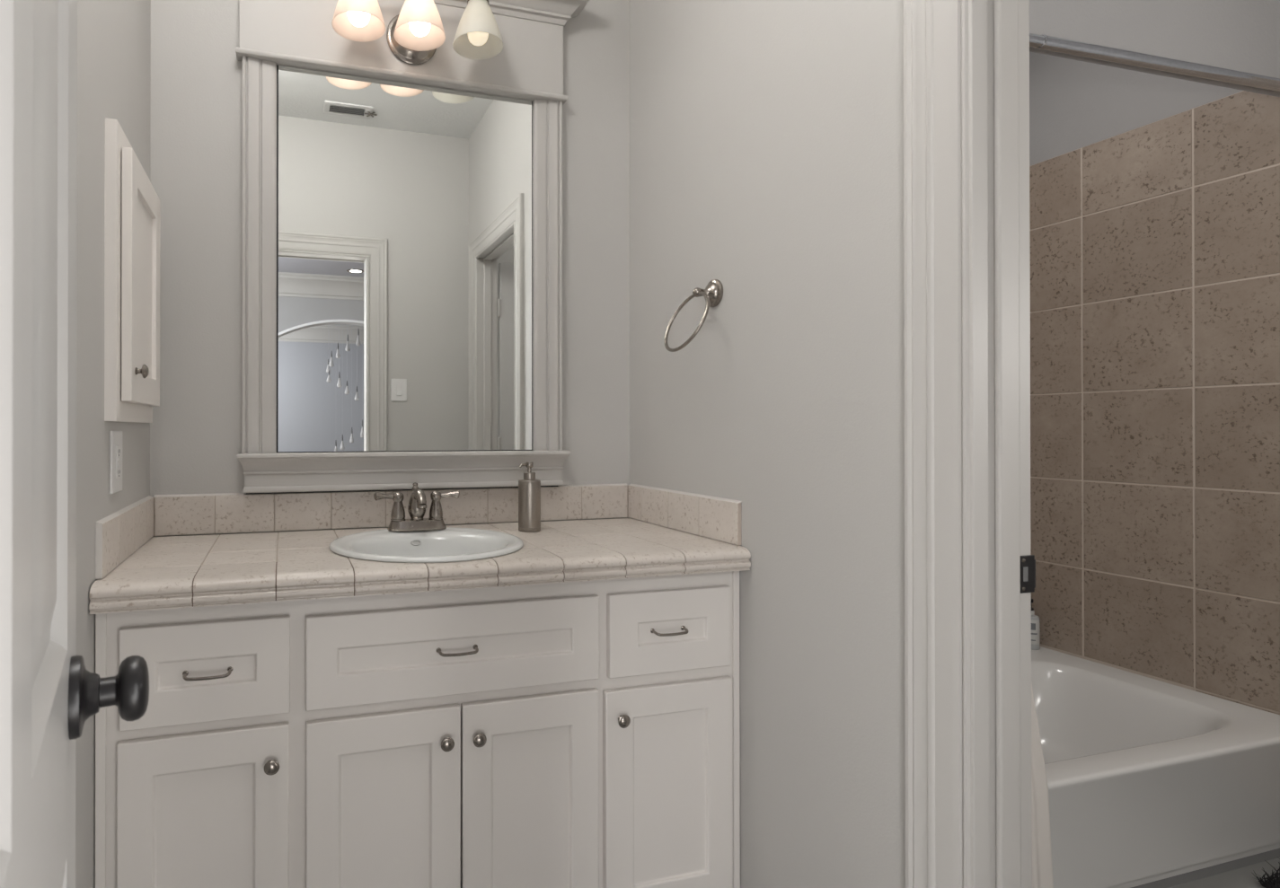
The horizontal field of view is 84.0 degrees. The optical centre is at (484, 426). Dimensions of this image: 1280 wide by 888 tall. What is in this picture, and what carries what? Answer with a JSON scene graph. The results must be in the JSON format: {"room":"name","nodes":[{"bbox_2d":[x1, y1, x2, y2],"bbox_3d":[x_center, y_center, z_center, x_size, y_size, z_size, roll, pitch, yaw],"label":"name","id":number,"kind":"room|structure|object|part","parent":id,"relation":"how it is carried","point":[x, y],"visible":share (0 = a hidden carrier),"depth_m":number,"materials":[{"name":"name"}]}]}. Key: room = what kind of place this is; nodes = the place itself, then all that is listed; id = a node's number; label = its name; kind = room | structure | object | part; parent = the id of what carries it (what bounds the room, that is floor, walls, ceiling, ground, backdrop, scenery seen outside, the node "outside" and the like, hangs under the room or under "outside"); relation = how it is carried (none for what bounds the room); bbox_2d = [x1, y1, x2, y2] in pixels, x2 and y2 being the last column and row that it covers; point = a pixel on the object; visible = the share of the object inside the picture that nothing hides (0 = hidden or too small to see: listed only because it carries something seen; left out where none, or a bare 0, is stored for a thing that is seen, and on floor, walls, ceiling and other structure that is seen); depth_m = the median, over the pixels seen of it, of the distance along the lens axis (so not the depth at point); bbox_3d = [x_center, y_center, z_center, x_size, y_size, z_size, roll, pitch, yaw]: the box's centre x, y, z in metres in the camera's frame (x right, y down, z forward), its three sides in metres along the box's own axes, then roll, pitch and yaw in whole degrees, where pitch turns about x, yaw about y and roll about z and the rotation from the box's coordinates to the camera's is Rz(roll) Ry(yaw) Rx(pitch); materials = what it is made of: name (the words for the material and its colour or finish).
{"room":"bathroom","nodes":[
{"label":"bathroom","id":0,"kind":"room"},
{"bbox_2d":[75,0,150,887],"bbox_3d":[-0.671,-0.293,0.898,0.100,2.956,2.166,0,0,-16],"label":"wall","id":1,"kind":"structure","parent":0,"point":[114,36],"depth_m":1.31,"materials":[{"name":"beige paint"}]},
{"bbox_2d":[109,431,122,494],"bbox_3d":[-0.781,0.074,1.468,0.010,0.131,0.094,0,0,-16],"label":"wall outlet","id":2,"kind":"object","parent":1,"relation":"attached to","point":[115,436],"visible":1,"depth_m":1.45,"materials":[{"name":"white plastic"}]},
{"bbox_2d":[115,445,120,477],"bbox_3d":[-0.779,0.074,1.468,0.003,0.068,0.033,0,0,-16],"label":"receptacle","id":3,"kind":"object","parent":2,"relation":"attached to","point":[118,447],"depth_m":1.46,"materials":[{"name":"white plastic"}]},
{"bbox_2d":[104,117,160,423],"bbox_3d":[-0.783,-0.314,1.585,0.069,0.607,0.401,0,0,-16],"label":"medicine cabinet","id":4,"kind":"object","parent":1,"relation":"attached to","point":[132,205],"visible":1,"depth_m":1.42,"materials":[{"name":"white paint"}]},
{"bbox_3d":[-0.784,-0.314,1.586,0.020,0.523,0.342,0,0,-16],"label":"cabinet door","id":5,"kind":"part","parent":4,"relation":"part of","materials":[{"name":"white paint"}]},
{"bbox_3d":[-0.726,-0.117,1.464,0.025,0.030,0.030,0,0,-16],"label":"knob","id":6,"kind":"part","parent":4,"relation":"part of","materials":[{"name":"silver metal"}]},
{"bbox_2d":[150,0,629,537],"bbox_3d":[-0.172,-0.288,2.119,1.542,2.956,0.100,0,0,-16],"label":"wall","id":7,"kind":"structure","parent":0,"point":[196,108],"depth_m":1.91,"materials":[{"name":"beige paint"}]},
{"bbox_2d":[235,0,589,494],"bbox_3d":[-0.208,-0.589,2.005,1.096,1.553,0.100,0,0,-16],"label":"wall mirror","id":8,"kind":"object","parent":7,"relation":"attached to","point":[401,222],"visible":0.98,"depth_m":2.03,"materials":[{"name":"clear glass"}]},
{"bbox_3d":[-0.625,-0.474,1.918,0.090,1.096,0.032,0,0,-16],"label":"casing","id":9,"kind":"part","parent":8,"relation":"part of","materials":[{"name":"white paint"}]},
{"bbox_3d":[-0.215,-1.025,2.032,0.974,0.020,0.047,0,0,-16],"label":"shelf moulding","id":10,"kind":"part","parent":8,"relation":"part of","materials":[{"name":"white paint"}]},
{"bbox_3d":[-0.210,0.128,2.024,0.972,0.109,0.057,0,0,-16],"label":"sill moulding","id":11,"kind":"part","parent":8,"relation":"part of","materials":[{"name":"white paint"}]},
{"bbox_3d":[-0.217,-0.471,2.045,0.756,1.085,0.004,0,0,-16],"label":"glass","id":12,"kind":"part","parent":8,"relation":"part of","materials":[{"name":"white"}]},
{"bbox_2d":[331,0,503,64],"bbox_3d":[-0.186,-1.164,1.933,0.476,0.206,0.195,0,0,-16],"label":"vanity light","id":13,"kind":"object","parent":8,"relation":"attached to","point":[414,35],"visible":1,"depth_m":1.92,"materials":[{"name":"silver metal"}]},
{"bbox_3d":[-0.339,-1.140,1.861,0.143,0.128,0.143,0,0,-16],"label":"lamp shade","id":14,"kind":"part","parent":13,"relation":"part of","materials":[{"name":"white glass"}]},
{"bbox_3d":[-0.339,-1.129,1.861,0.060,0.094,0.060,0,0,-16],"label":"bulb","id":15,"kind":"part","parent":13,"relation":"part of","materials":[{"name":"white glass"}]},
{"bbox_3d":[-0.210,-1.135,2.011,0.150,0.150,0.031,0,0,-16],"label":"plate","id":16,"kind":"part","parent":13,"relation":"part of","materials":[{"name":"silver metal"}]},
{"bbox_3d":[-0.179,-1.140,1.908,0.143,0.128,0.143,0,0,-16],"label":"lamp shade","id":17,"kind":"part","parent":13,"relation":"part of","materials":[{"name":"white glass"}]},
{"bbox_3d":[-0.179,-1.129,1.908,0.060,0.094,0.060,0,0,-16],"label":"bulb","id":18,"kind":"part","parent":13,"relation":"part of","materials":[{"name":"white glass"}]},
{"bbox_3d":[-0.019,-1.140,1.954,0.143,0.128,0.143,0,0,-16],"label":"lamp shade","id":19,"kind":"part","parent":13,"relation":"part of","materials":[{"name":"beige glass"}]},
{"bbox_3d":[-0.019,-1.129,1.954,0.060,0.094,0.060,0,0,-16],"label":"bulb","id":20,"kind":"part","parent":13,"relation":"part of","materials":[{"name":"beige"}]},
{"bbox_3d":[-0.208,-1.300,2.008,1.096,0.092,0.100,0,0,-16],"label":"crown moulding","id":21,"kind":"part","parent":8,"relation":"part of","materials":[{"name":"white paint"}]},
{"bbox_3d":[0.195,-0.473,2.157,0.090,1.096,0.032,0,0,-16],"label":"casing","id":22,"kind":"part","parent":8,"relation":"part of","materials":[{"name":"white paint"}]},
{"bbox_2d":[95,483,741,579],"bbox_3d":[-0.132,0.238,1.777,1.427,0.109,0.576,0,0,-16],"label":"backsplash","id":23,"kind":"structure","parent":7,"relation":"attached to","point":[120,534],"depth_m":1.95,"materials":[{"name":"beige stone"}]},
{"bbox_2d":[629,0,905,887],"bbox_3d":[0.816,-0.291,1.280,0.114,2.956,2.066,0,0,-16],"label":"wall","id":24,"kind":"structure","parent":0,"point":[766,136],"depth_m":1.53,"materials":[{"name":"beige paint"}]},
{"bbox_2d":[663,279,723,352],"bbox_3d":[0.543,-0.289,1.790,0.125,0.194,0.171,0,0,-16],"label":"towel ring","id":25,"kind":"object","parent":24,"relation":"attached to","point":[712,294],"visible":1,"depth_m":1.79,"materials":[{"name":"silver metal"}]},
{"bbox_2d":[903,0,1035,887],"bbox_3d":[0.950,0.040,0.812,0.154,2.290,0.930,0,0,-16],"label":"door frame","id":26,"kind":"structure","parent":24,"relation":"attached to","point":[970,567],"depth_m":1.15,"materials":[{"name":"white paint"}]},
{"bbox_3d":[0.887,0.040,0.794,0.022,2.290,0.930,0,0,-16],"label":"casing","id":27,"kind":"part","parent":26,"relation":"part of","materials":[{"name":"white paint"}]},
{"bbox_3d":[0.903,0.246,1.153,0.034,0.062,0.004,0,0,-16],"label":"strike plate","id":28,"kind":"part","parent":26,"relation":"part of","materials":[{"name":"black metal"}]},
{"bbox_2d":[1029,52,1279,715],"bbox_3d":[2.525,-0.289,1.850,0.133,2.956,2.204,0,0,-16],"label":"wall","id":29,"kind":"structure","parent":0,"point":[1154,199],"depth_m":2.37,"materials":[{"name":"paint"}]},
{"bbox_2d":[1029,0,1279,97],"bbox_3d":[1.683,-1.339,1.781,1.545,0.858,0.028,0,0,-16],"label":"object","id":30,"kind":"structure","parent":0,"point":[1239,35],"depth_m":1.80,"materials":[{"name":"paint"}]},
{"bbox_2d":[1029,33,1279,91],"bbox_3d":[1.629,-0.895,1.694,1.674,0.084,0.044,0,0,-16],"label":"shower rod","id":31,"kind":"object","parent":30,"relation":"attached to","point":[1043,41],"visible":0.5,"depth_m":1.68,"materials":[{"name":"silver metal"}]},
{"bbox_2d":[1031,684,1053,887],"bbox_3d":[1.075,0.131,1.520,0.427,2.069,0.072,0,0,-16],"label":"shower curtain","id":32,"kind":"object","parent":31,"relation":"hanging from","point":[1041,851],"visible":0.02,"depth_m":1.55,"materials":[{"name":"white fabric"}]},
{"bbox_2d":[1168,857,1279,887],"bbox_3d":[0.920,1.237,1.373,3.600,0.100,2.310,0,0,-16],"label":"floor","id":33,"kind":"structure","parent":0,"point":[1243,878],"depth_m":1.82,"materials":[{"name":"grey tile"}]},
{"bbox_2d":[95,571,740,887],"bbox_3d":[-0.127,0.768,1.756,1.424,0.840,0.599,0,0,-16],"label":"vanity cabinet","id":34,"kind":"object","parent":33,"relation":"on","point":[584,734],"visible":0.98,"depth_m":1.48,"materials":[{"name":"white paint"}]},
{"bbox_3d":[-0.548,0.871,1.357,0.313,0.539,0.019,0,0,-16],"label":"cabinet door","id":35,"kind":"part","parent":34,"relation":"part of","materials":[{"name":"white paint"}]},
{"bbox_3d":[-0.545,0.481,1.359,0.312,0.194,0.019,0,0,-16],"label":"drawer","id":36,"kind":"part","parent":34,"relation":"part of","materials":[{"name":"white paint"}]},
{"bbox_3d":[-0.540,0.483,1.345,0.093,0.014,0.029,0,0,-16],"label":"handle","id":37,"kind":"part","parent":34,"relation":"part of","materials":[{"name":"silver metal"}]},
{"bbox_3d":[-0.423,0.674,1.371,0.030,0.030,0.025,0,0,-16],"label":"knob","id":38,"kind":"part","parent":34,"relation":"part of","materials":[{"name":"silver metal"}]},
{"bbox_3d":[-0.210,0.873,1.456,0.324,0.536,0.019,0,0,-16],"label":"cabinet door","id":39,"kind":"part","parent":34,"relation":"part of","materials":[{"name":"white paint"}]},
{"bbox_2d":[88,518,750,614],"bbox_3d":[-0.126,0.320,1.753,1.424,0.053,0.600,0,0,-16],"label":"countertop","id":40,"kind":"structure","parent":34,"relation":"on","point":[169,572],"depth_m":1.52,"materials":[{"name":"beige stone"}]},
{"bbox_2d":[373,482,459,531],"bbox_3d":[-0.181,0.221,1.894,0.240,0.128,0.120,0,0,-16],"label":"faucet","id":41,"kind":"object","parent":40,"relation":"on","point":[417,507],"visible":1,"depth_m":1.90,"materials":[{"name":"silver metal"}]},
{"bbox_3d":[-0.274,0.191,1.887,0.057,0.023,0.023,0,0,-16],"label":"lever","id":42,"kind":"part","parent":41,"relation":"part of","materials":[{"name":"silver metal"}]},
{"bbox_3d":[-0.238,0.219,1.901,0.041,0.078,0.041,0,0,-16],"label":"handle","id":43,"kind":"part","parent":41,"relation":"part of","materials":[{"name":"silver metal"}]},
{"bbox_3d":[-0.195,0.211,1.942,0.020,0.108,0.020,0,0,-16],"label":"lift rod","id":44,"kind":"part","parent":41,"relation":"part of","materials":[{"name":"silver metal"}]},
{"bbox_3d":[-0.188,0.217,1.919,0.050,0.082,0.050,0,0,-16],"label":"spout","id":45,"kind":"part","parent":41,"relation":"part of","materials":[{"name":"silver metal"}]},
{"bbox_3d":[-0.137,0.219,1.931,0.041,0.078,0.041,0,0,-16],"label":"handle","id":46,"kind":"part","parent":41,"relation":"part of","materials":[{"name":"silver metal"}]},
{"bbox_3d":[-0.098,0.191,1.938,0.057,0.023,0.023,0,0,-16],"label":"lever","id":47,"kind":"part","parent":41,"relation":"part of","materials":[{"name":"silver metal"}]},
{"bbox_2d":[329,527,523,563],"bbox_3d":[-0.142,0.357,1.718,0.477,0.151,0.477,0,0,-16],"label":"sink","id":48,"kind":"object","parent":40,"relation":"in","point":[450,544],"visible":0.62,"depth_m":1.82,"materials":[{"name":"white ceramic"}]},
{"bbox_2d":[518,461,540,532],"bbox_3d":[0.125,0.197,1.954,0.066,0.194,0.064,0,0,-16],"label":"soap dispenser","id":49,"kind":"object","parent":40,"relation":"on","point":[529,488],"visible":1,"depth_m":1.93,"materials":[{"name":"metal"}]},
{"bbox_3d":[-0.080,0.675,1.472,0.030,0.030,0.025,0,0,-16],"label":"knob","id":50,"kind":"part","parent":34,"relation":"part of","materials":[{"name":"silver metal"}]},
{"bbox_3d":[-0.053,0.484,1.503,0.652,0.191,0.019,0,0,-16],"label":"drawer","id":51,"kind":"part","parent":34,"relation":"part of","materials":[{"name":"white paint"}]},
{"bbox_3d":[-0.056,0.483,1.487,0.093,0.014,0.029,0,0,-16],"label":"handle","id":52,"kind":"part","parent":34,"relation":"part of","materials":[{"name":"silver metal"}]},
{"bbox_3d":[-0.012,0.675,1.491,0.030,0.030,0.025,0,0,-16],"label":"knob","id":53,"kind":"part","parent":34,"relation":"part of","materials":[{"name":"silver metal"}]},
{"bbox_3d":[0.104,0.873,1.548,0.322,0.536,0.019,0,0,-16],"label":"cabinet door","id":54,"kind":"part","parent":34,"relation":"part of","materials":[{"name":"white paint"}]},
{"bbox_3d":[0.318,0.675,1.588,0.030,0.030,0.025,0,0,-16],"label":"knob","id":55,"kind":"part","parent":34,"relation":"part of","materials":[{"name":"silver metal"}]},
{"bbox_3d":[0.438,0.877,1.645,0.338,0.529,0.019,0,0,-16],"label":"cabinet door","id":56,"kind":"part","parent":34,"relation":"part of","materials":[{"name":"white paint"}]},
{"bbox_3d":[0.441,0.486,1.647,0.324,0.193,0.019,0,0,-16],"label":"drawer","id":57,"kind":"part","parent":34,"relation":"part of","materials":[{"name":"white paint"}]},
{"bbox_3d":[0.439,0.484,1.631,0.093,0.014,0.029,0,0,-16],"label":"handle","id":58,"kind":"part","parent":34,"relation":"part of","materials":[{"name":"silver metal"}]},
{"bbox_2d":[1031,646,1279,887],"bbox_3d":[1.566,1.028,2.159,1.530,0.324,0.832,0,0,-16],"label":"bathtub","id":59,"kind":"object","parent":33,"relation":"on","point":[1152,783],"visible":0.35,"depth_m":1.86,"materials":[{"name":"white ceramic"}]},
{"bbox_2d":[1031,599,1039,650],"bbox_3d":[2.142,0.772,2.715,0.058,0.194,0.058,0,0,-44],"label":"pump bottle","id":60,"kind":"object","parent":59,"relation":"on","point":[1035,620],"visible":0.35,"depth_m":2.69,"materials":[{"name":"grey plastic"}]},
{"bbox_2d":[1031,623,1037,641],"bbox_3d":[2.130,0.799,2.691,0.033,0.068,0.005,0,0,26],"label":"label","id":61,"kind":"object","parent":60,"relation":"attached to","point":[1034,626],"depth_m":2.69,"materials":[{"name":"grey"}]},
{"bbox_2d":[1253,857,1279,887],"bbox_3d":[2.293,1.171,1.564,0.507,0.034,0.690,0,0,-16],"label":"bath rug","id":62,"kind":"object","parent":33,"relation":"on","point":[1275,883],"visible":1,"depth_m":1.79,"materials":[{"name":"black fabric"}]},
{"bbox_3d":[1.285,-0.295,0.283,3.512,2.956,0.110,0,0,-16],"label":"wall","id":63,"kind":"structure","parent":0,"visible":0},
{"bbox_2d":[0,0,149,887],"bbox_3d":[-0.197,0.088,0.316,0.093,2.170,0.711,0,0,-27],"label":"door","id":64,"kind":"structure","parent":63,"relation":"in","point":[48,693],"depth_m":0.40,"materials":[{"name":"white paint"}]},
{"bbox_3d":[-0.316,0.224,0.584,0.058,0.053,0.053,0,0,-27],"label":"knob","id":65,"kind":"part","parent":64,"relation":"part of","materials":[{"name":"black metal"}]}
]}

